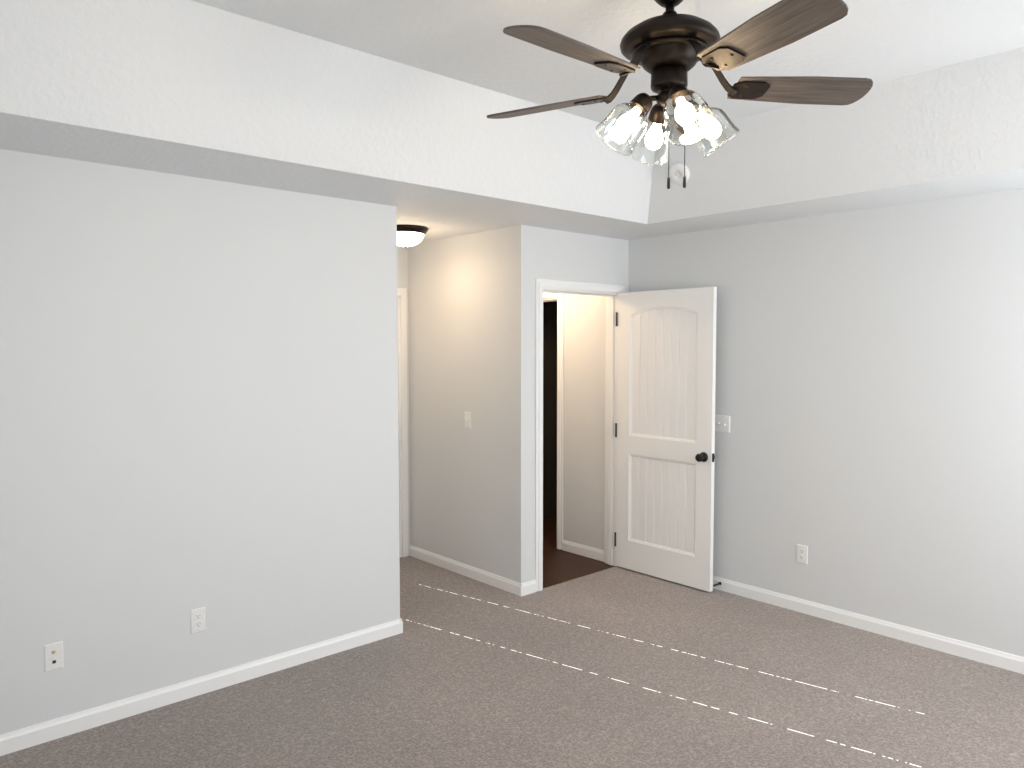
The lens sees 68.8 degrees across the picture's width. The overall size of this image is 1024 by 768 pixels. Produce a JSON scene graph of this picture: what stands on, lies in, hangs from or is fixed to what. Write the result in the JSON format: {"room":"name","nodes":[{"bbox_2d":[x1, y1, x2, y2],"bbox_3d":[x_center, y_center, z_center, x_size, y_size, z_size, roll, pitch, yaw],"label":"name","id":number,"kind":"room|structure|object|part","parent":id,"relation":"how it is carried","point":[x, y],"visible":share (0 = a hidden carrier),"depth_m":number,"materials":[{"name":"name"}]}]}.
{"room":"empty bedroom","nodes":[
{"label":"empty bedroom","id":0,"kind":"room"},
{"bbox_2d":[0,149,627,734],"bbox_3d":[-0.956,0.232,4.072,4.770,2.440,0.120,-3,4,-42],"label":"wall","id":1,"kind":"structure","parent":0,"point":[198,393],"depth_m":3.49,"materials":[{"name":"white paint"}]},
{"bbox_2d":[44,641,63,671],"bbox_3d":[-1.928,1.150,3.151,0.070,0.115,0.016,-3,4,-42],"label":"outlet plate","id":2,"kind":"object","parent":1,"relation":"attached to","point":[53,657],"visible":1,"depth_m":3.15,"materials":[{"name":"white plastic"}]},
{"bbox_2d":[190,607,205,633],"bbox_3d":[-1.489,1.123,3.552,0.070,0.115,0.008,-3,4,-42],"label":"outlet","id":3,"kind":"object","parent":1,"relation":"attached to","point":[197,619],"visible":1,"depth_m":3.55,"materials":[{"name":"white plastic"}]},
{"bbox_2d":[0,618,402,755],"bbox_3d":[-1.659,1.447,3.412,2.758,0.083,0.012,-3,4,-42],"label":"baseboard","id":4,"kind":"structure","parent":1,"relation":"attached to","point":[37,734],"depth_m":3.51,"materials":[{"name":"white wood"}]},
{"bbox_2d":[535,278,625,591],"bbox_3d":[0.457,0.334,5.354,0.924,2.102,0.154,-3,4,-42],"label":"door frame","id":5,"kind":"structure","parent":1,"relation":"attached to","point":[609,292],"depth_m":5.43,"materials":[{"name":"white wood"}]},
{"bbox_2d":[614,287,716,591],"bbox_3d":[1.062,0.361,5.266,0.171,2.032,0.832,-3,4,-42],"label":"bedroom door","id":6,"kind":"structure","parent":5,"relation":"attached to","point":[666,385],"depth_m":5.23,"materials":[{"name":"white paint"}]},
{"bbox_2d":[400,246,407,422],"bbox_3d":[-1.198,0.153,5.593,0.930,2.440,0.120,-3,4,-42],"label":"wall","id":7,"kind":"structure","parent":0,"point":[403,252],"depth_m":5.81,"materials":[{"name":"white paint"}]},
{"bbox_2d":[397,288,408,556],"bbox_3d":[-1.197,0.322,5.592,0.916,2.102,0.137,-3,4,-42],"label":"door frame","id":8,"kind":"structure","parent":7,"relation":"attached to","point":[402,415],"depth_m":5.82,"materials":[{"name":"white wood"}]},
{"bbox_2d":[408,225,535,582],"bbox_3d":[-0.403,0.157,5.518,0.150,2.440,1.528,-3,4,-42],"label":"wall","id":9,"kind":"structure","parent":0,"point":[471,297],"depth_m":5.26,"materials":[{"name":"white paint"}]},
{"bbox_2d":[465,412,470,428],"bbox_3d":[-0.321,0.257,5.319,0.020,0.115,0.070,-3,4,-42],"label":"light switch","id":10,"kind":"object","parent":9,"relation":"attached to","point":[467,419],"visible":1,"depth_m":5.31,"materials":[{"name":"white plastic"}]},
{"bbox_2d":[409,545,527,595],"bbox_3d":[-0.373,1.341,5.439,0.012,0.083,1.305,-3,4,-42],"label":"baseboard","id":11,"kind":"structure","parent":9,"relation":"attached to","point":[520,589],"depth_m":5.34,"materials":[{"name":"white wood"}]},
{"bbox_2d":[0,556,1023,767],"bbox_3d":[0.029,1.537,3.038,5.058,0.060,5.890,-3,4,-42],"label":"floor","id":12,"kind":"structure","parent":0,"point":[616,667],"depth_m":3.52,"materials":[{"name":"grey carpet"}]},
{"bbox_2d":[0,0,1023,242],"bbox_3d":[0.437,-1.194,3.265,6.160,0.490,5.890,-3,4,-42],"label":"ceiling","id":13,"kind":"structure","parent":0,"point":[395,103],"depth_m":3.25,"materials":[{"name":"white paint"}]},
{"bbox_2d":[397,225,427,248],"bbox_3d":[-0.711,-0.969,4.985,0.304,0.137,0.304,-3,4,-42],"label":"hall light","id":14,"kind":"object","parent":13,"relation":"attached to","point":[409,235],"visible":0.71,"depth_m":4.89,"materials":[{"name":"white glass"}]},
{"bbox_3d":[-0.711,-0.959,4.985,0.254,0.085,0.254,-3,4,-42],"label":"lamp shade","id":15,"kind":"part","parent":14,"relation":"part of","materials":[{"name":"white glass"}]},
{"bbox_2d":[669,162,689,184],"bbox_3d":[0.994,-1.247,4.437,0.087,0.122,0.134,-3,4,-42],"label":"smoke detector","id":16,"kind":"object","parent":13,"relation":"attached to","point":[676,172],"visible":0.9,"depth_m":4.42,"materials":[{"name":"white plastic"}]},
{"bbox_2d":[487,0,872,188],"bbox_3d":[0.462,-0.976,2.350,1.228,0.729,1.278,-3,4,-42],"label":"fan","id":17,"kind":"object","parent":13,"relation":"hanging from","point":[669,49],"visible":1,"depth_m":2.30,"materials":[{"name":"brown wood"}]},
{"bbox_3d":[0.121,-0.962,2.607,0.450,0.006,0.150,2,16,30],"label":"blade","id":18,"kind":"part","parent":17,"relation":"part of","materials":[{"name":"brown wood"}]},
{"bbox_3d":[0.172,-0.935,2.093,0.450,0.006,0.150,-3,17,-42],"label":"blade","id":19,"kind":"part","parent":17,"relation":"part of","materials":[{"name":"brown wood"}]},
{"bbox_3d":[0.500,-1.114,2.376,0.313,0.456,0.313,-3,4,-42],"label":"motor","id":20,"kind":"part","parent":17,"relation":"part of","materials":[{"name":"brown metal"}]},
{"bbox_3d":[0.677,-0.930,1.982,0.150,0.006,0.450,13,-2,-24],"label":"blade","id":21,"kind":"part","parent":17,"relation":"part of","materials":[{"name":"brown wood"}]},
{"bbox_3d":[0.938,-0.953,2.429,0.450,0.006,0.150,0,-10,-6],"label":"blade","id":22,"kind":"part","parent":17,"relation":"part of","materials":[{"name":"brown wood"}]},
{"bbox_2d":[543,294,605,550],"bbox_3d":[0.411,0.114,6.331,2.191,2.440,1.408,-3,4,-42],"label":"wall","id":23,"kind":"structure","parent":0,"point":[584,421],"depth_m":5.91,"materials":[{"name":"white paint"}]},
{"bbox_2d":[543,292,563,549],"bbox_3d":[0.175,0.281,6.372,0.137,2.102,0.833,-3,4,-42],"label":"door frame","id":24,"kind":"structure","parent":23,"relation":"attached to","point":[553,297],"depth_m":6.04,"materials":[{"name":"white wood"}]},
{"bbox_2d":[563,540,603,561],"bbox_3d":[0.570,1.316,5.902,0.012,0.083,0.466,-3,4,-42],"label":"baseboard","id":25,"kind":"structure","parent":23,"relation":"attached to","point":[597,554],"depth_m":5.90,"materials":[{"name":"white wood"}]},
{"bbox_2d":[543,516,614,587],"bbox_3d":[0.426,1.367,6.334,2.251,0.056,1.520,-3,4,-42],"label":"floor","id":26,"kind":"structure","parent":0,"point":[560,566],"depth_m":5.72,"materials":[{"name":"brown wood"}]},
{"bbox_2d":[628,188,1023,656],"bbox_3d":[2.286,0.227,4.141,0.138,2.440,4.362,-3,4,-42],"label":"wall","id":27,"kind":"structure","parent":0,"point":[870,362],"depth_m":4.29,"materials":[{"name":"white paint"}]},
{"bbox_2d":[715,415,729,432],"bbox_3d":[1.408,0.268,5.027,0.020,0.115,0.116,-3,4,-42],"label":"light switch","id":28,"kind":"object","parent":27,"relation":"attached to","point":[722,423],"visible":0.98,"depth_m":5.03,"materials":[{"name":"white plastic"}]},
{"bbox_2d":[797,544,807,564],"bbox_3d":[1.800,1.057,4.643,0.008,0.115,0.070,-3,4,-42],"label":"outlet","id":29,"kind":"object","parent":27,"relation":"attached to","point":[802,554],"visible":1,"depth_m":4.64,"materials":[{"name":"white plastic"}]},
{"bbox_2d":[713,576,1023,673],"bbox_3d":[2.273,1.408,4.128,0.018,0.083,4.212,-3,4,-42],"label":"baseboard","id":30,"kind":"structure","parent":27,"relation":"attached to","point":[992,657],"depth_m":4.30,"materials":[{"name":"white wood"}]}
]}

